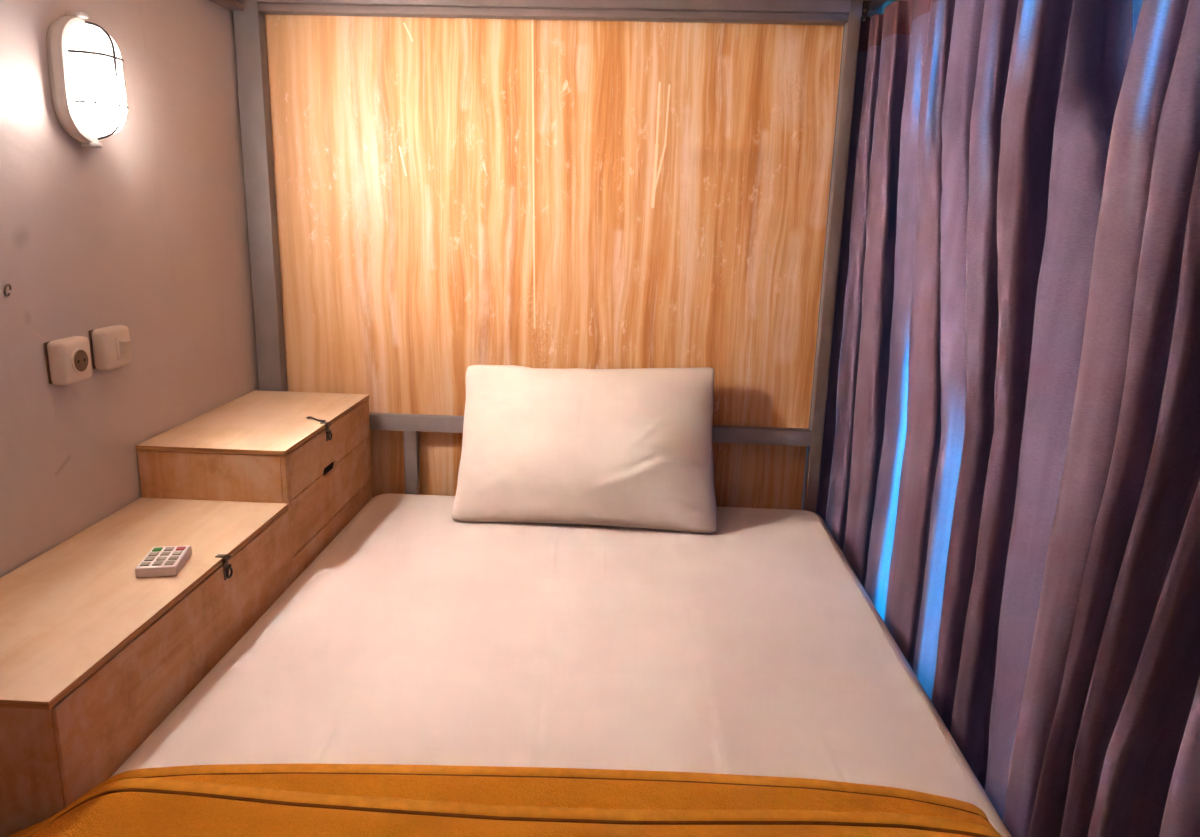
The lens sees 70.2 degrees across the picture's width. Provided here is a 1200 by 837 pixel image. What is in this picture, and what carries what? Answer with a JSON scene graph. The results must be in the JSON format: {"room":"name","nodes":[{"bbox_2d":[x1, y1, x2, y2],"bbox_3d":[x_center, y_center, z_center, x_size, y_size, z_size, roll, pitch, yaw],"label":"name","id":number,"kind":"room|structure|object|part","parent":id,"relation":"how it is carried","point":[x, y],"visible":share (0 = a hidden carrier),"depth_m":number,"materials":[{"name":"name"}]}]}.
{"room":"dormitory","nodes":[
{"label":"dormitory","id":0,"kind":"room"},
{"bbox_2d":[0,0,258,577],"bbox_3d":[-1.012,-0.216,1.010,0.098,2.400,3.050,2,14,2],"label":"wall","id":1,"kind":"structure","parent":0,"point":[145,231],"depth_m":1.66,"materials":[{"name":"paint"}]},
{"bbox_2d":[4,284,11,296],"bbox_3d":[-0.946,-0.205,1.364,0.007,0.021,0.015,2,14,2],"label":"wall hook","id":2,"kind":"object","parent":1,"relation":"attached to","point":[6,285],"visible":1,"depth_m":1.36,"materials":[{"name":"metal"}]},
{"bbox_2d":[44,336,92,385],"bbox_3d":[-0.928,-0.102,1.497,0.039,0.078,0.080,2,14,2],"label":"wall socket","id":3,"kind":"object","parent":1,"relation":"attached to","point":[68,360],"visible":1,"depth_m":1.47,"materials":[{"name":"beige plastic"}]},
{"bbox_2d":[46,12,128,147],"bbox_3d":[-0.888,-0.593,1.502,0.082,0.222,0.132,2,14,2],"label":"wall lamp","id":4,"kind":"object","parent":1,"relation":"attached to","point":[85,62],"visible":1,"depth_m":1.46,"materials":[{"name":"white"}]},
{"bbox_2d":[65,24,125,135],"bbox_3d":[-0.878,-0.593,1.502,0.049,0.185,0.107,2,14,2],"label":"diffuser","id":5,"kind":"object","parent":4,"relation":"attached to","point":[95,101],"depth_m":1.47,"materials":[{"name":"white glass"}]},
{"bbox_2d":[89,325,131,370],"bbox_3d":[-0.916,-0.134,1.614,0.051,0.078,0.080,2,14,2],"label":"light switch","id":6,"kind":"object","parent":1,"relation":"attached to","point":[109,345],"visible":1,"depth_m":1.59,"materials":[{"name":"beige plastic"}]},
{"bbox_3d":[-0.905,-0.134,1.616,0.002,0.042,0.032,2,14,2],"label":"switch frame","id":7,"kind":"part","parent":6,"relation":"part of","materials":[{"name":"beige plastic"}]},
{"bbox_2d":[802,1,892,507],"bbox_3d":[0.652,-0.498,2.357,3.102,2.400,0.150,2,14,2],"label":"wall","id":8,"kind":"structure","parent":0,"point":[887,3],"depth_m":2.27,"materials":[{"name":"paint"}]},
{"bbox_3d":[0.504,1.045,1.244,3.200,0.080,3.050,2,14,2],"label":"floor","id":9,"kind":"structure","parent":0,"visible":0},
{"bbox_2d":[209,0,899,512],"bbox_3d":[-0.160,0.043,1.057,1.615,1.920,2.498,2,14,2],"label":"headboard panel","id":10,"kind":"object","parent":9,"relation":"on","point":[435,190],"visible":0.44,"depth_m":2.18,"materials":[{"name":"brown wood"}]},
{"bbox_2d":[0,498,291,836],"bbox_3d":[-0.808,0.433,1.441,0.318,0.375,0.728,2,14,2],"label":"storage box","id":11,"kind":"object","parent":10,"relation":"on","point":[95,655],"visible":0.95,"depth_m":1.28,"materials":[{"name":"brown wood"}]},
{"bbox_3d":[-0.808,0.259,1.399,0.308,0.011,0.728,2,14,2],"label":"lid","id":12,"kind":"part","parent":11,"relation":"part of","materials":[{"name":"brown wood"}]},
{"bbox_2d":[135,545,191,577],"bbox_3d":[-0.729,0.237,1.429,0.062,0.019,0.092,-1,14,-10],"label":"remote","id":13,"kind":"object","parent":11,"relation":"on","point":[165,560],"visible":1,"depth_m":1.41,"materials":[{"name":"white plastic"}]},
{"bbox_2d":[136,390,371,582],"bbox_3d":[-0.777,0.226,2.048,0.318,0.492,0.552,2,14,2],"label":"drawer box","id":14,"kind":"object","parent":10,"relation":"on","point":[308,452],"visible":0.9,"depth_m":1.85,"materials":[{"name":"brown wood"}]},
{"bbox_3d":[-0.776,0.000,1.994,0.308,0.010,0.552,2,14,2],"label":"lid","id":15,"kind":"part","parent":14,"relation":"part of","materials":[{"name":"brown wood"}]},
{"bbox_3d":[-0.652,0.001,1.962,0.061,0.007,0.014,10,16,31],"label":"swing arm","id":16,"kind":"part","parent":14,"relation":"part of","materials":[{"name":"metal"}]},
{"bbox_3d":[-0.634,0.241,2.045,0.010,0.472,0.547,2,14,2],"label":"frame","id":17,"kind":"part","parent":14,"relation":"part of","materials":[{"name":"brown wood"}]},
{"bbox_3d":[-0.632,0.169,2.027,0.008,0.119,0.517,2,14,2],"label":"drawer","id":18,"kind":"part","parent":14,"relation":"part of","materials":[{"name":"brown wood"}]},
{"bbox_3d":[-0.876,-0.269,2.257,0.063,1.920,0.040,2,14,2],"label":"post","id":19,"kind":"part","parent":10,"relation":"part of","materials":[{"name":"grey metal"}]},
{"bbox_2d":[110,493,1011,836],"bbox_3d":[-0.063,0.564,1.316,1.203,0.220,2.064,2,14,2],"label":"mattress","id":20,"kind":"object","parent":10,"relation":"on","point":[419,634],"visible":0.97,"depth_m":1.46,"materials":[{"name":"white fabric"}]},
{"bbox_2d":[8,763,1001,836],"bbox_3d":[-0.225,0.657,0.793,1.490,0.227,0.850,2,14,2],"label":"blanket","id":21,"kind":"object","parent":20,"relation":"on","point":[299,799],"visible":1,"depth_m":1.09,"materials":[{"name":"orange fabric"}]},
{"bbox_2d":[452,365,716,532],"bbox_3d":[-0.033,0.061,2.130,0.648,0.363,0.253,2,14,2],"label":"pillow","id":22,"kind":"object","parent":20,"relation":"on","point":[606,447],"visible":1,"depth_m":2.07,"materials":[{"name":"fabric"}]},
{"bbox_3d":[-0.147,0.024,2.289,1.410,0.041,0.030,2,14,2],"label":"guard rail","id":23,"kind":"part","parent":10,"relation":"part of","materials":[{"name":"grey metal"}]},
{"bbox_3d":[0.580,-0.215,2.202,0.030,1.920,0.040,2,14,2],"label":"post","id":24,"kind":"part","parent":10,"relation":"part of","materials":[{"name":"grey metal"}]},
{"bbox_2d":[861,0,887,21],"bbox_3d":[0.581,-0.656,0.762,0.047,0.048,2.620,2,14,2],"label":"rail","id":25,"kind":"object","parent":10,"relation":"attached to","point":[870,8],"visible":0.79,"depth_m":2.00,"materials":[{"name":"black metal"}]},
{"bbox_3d":[0.583,-0.665,0.759,0.023,0.023,2.620,2,14,2],"label":"rod","id":26,"kind":"part","parent":25,"relation":"part of","materials":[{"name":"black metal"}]},
{"bbox_2d":[1003,0,1199,836],"bbox_3d":[0.644,0.301,0.461,0.239,1.682,1.249,2,14,2],"label":"curtain","id":27,"kind":"object","parent":25,"relation":"hanging from","point":[1107,740],"visible":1,"depth_m":0.92,"materials":[{"name":"fabric"}]},
{"bbox_2d":[816,0,1142,820],"bbox_3d":[0.686,0.023,1.611,0.228,1.682,1.305,2,14,1],"label":"curtain","id":28,"kind":"object","parent":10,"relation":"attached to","point":[981,130],"visible":0.7,"depth_m":1.37,"materials":[{"name":"fabric"}]}
]}

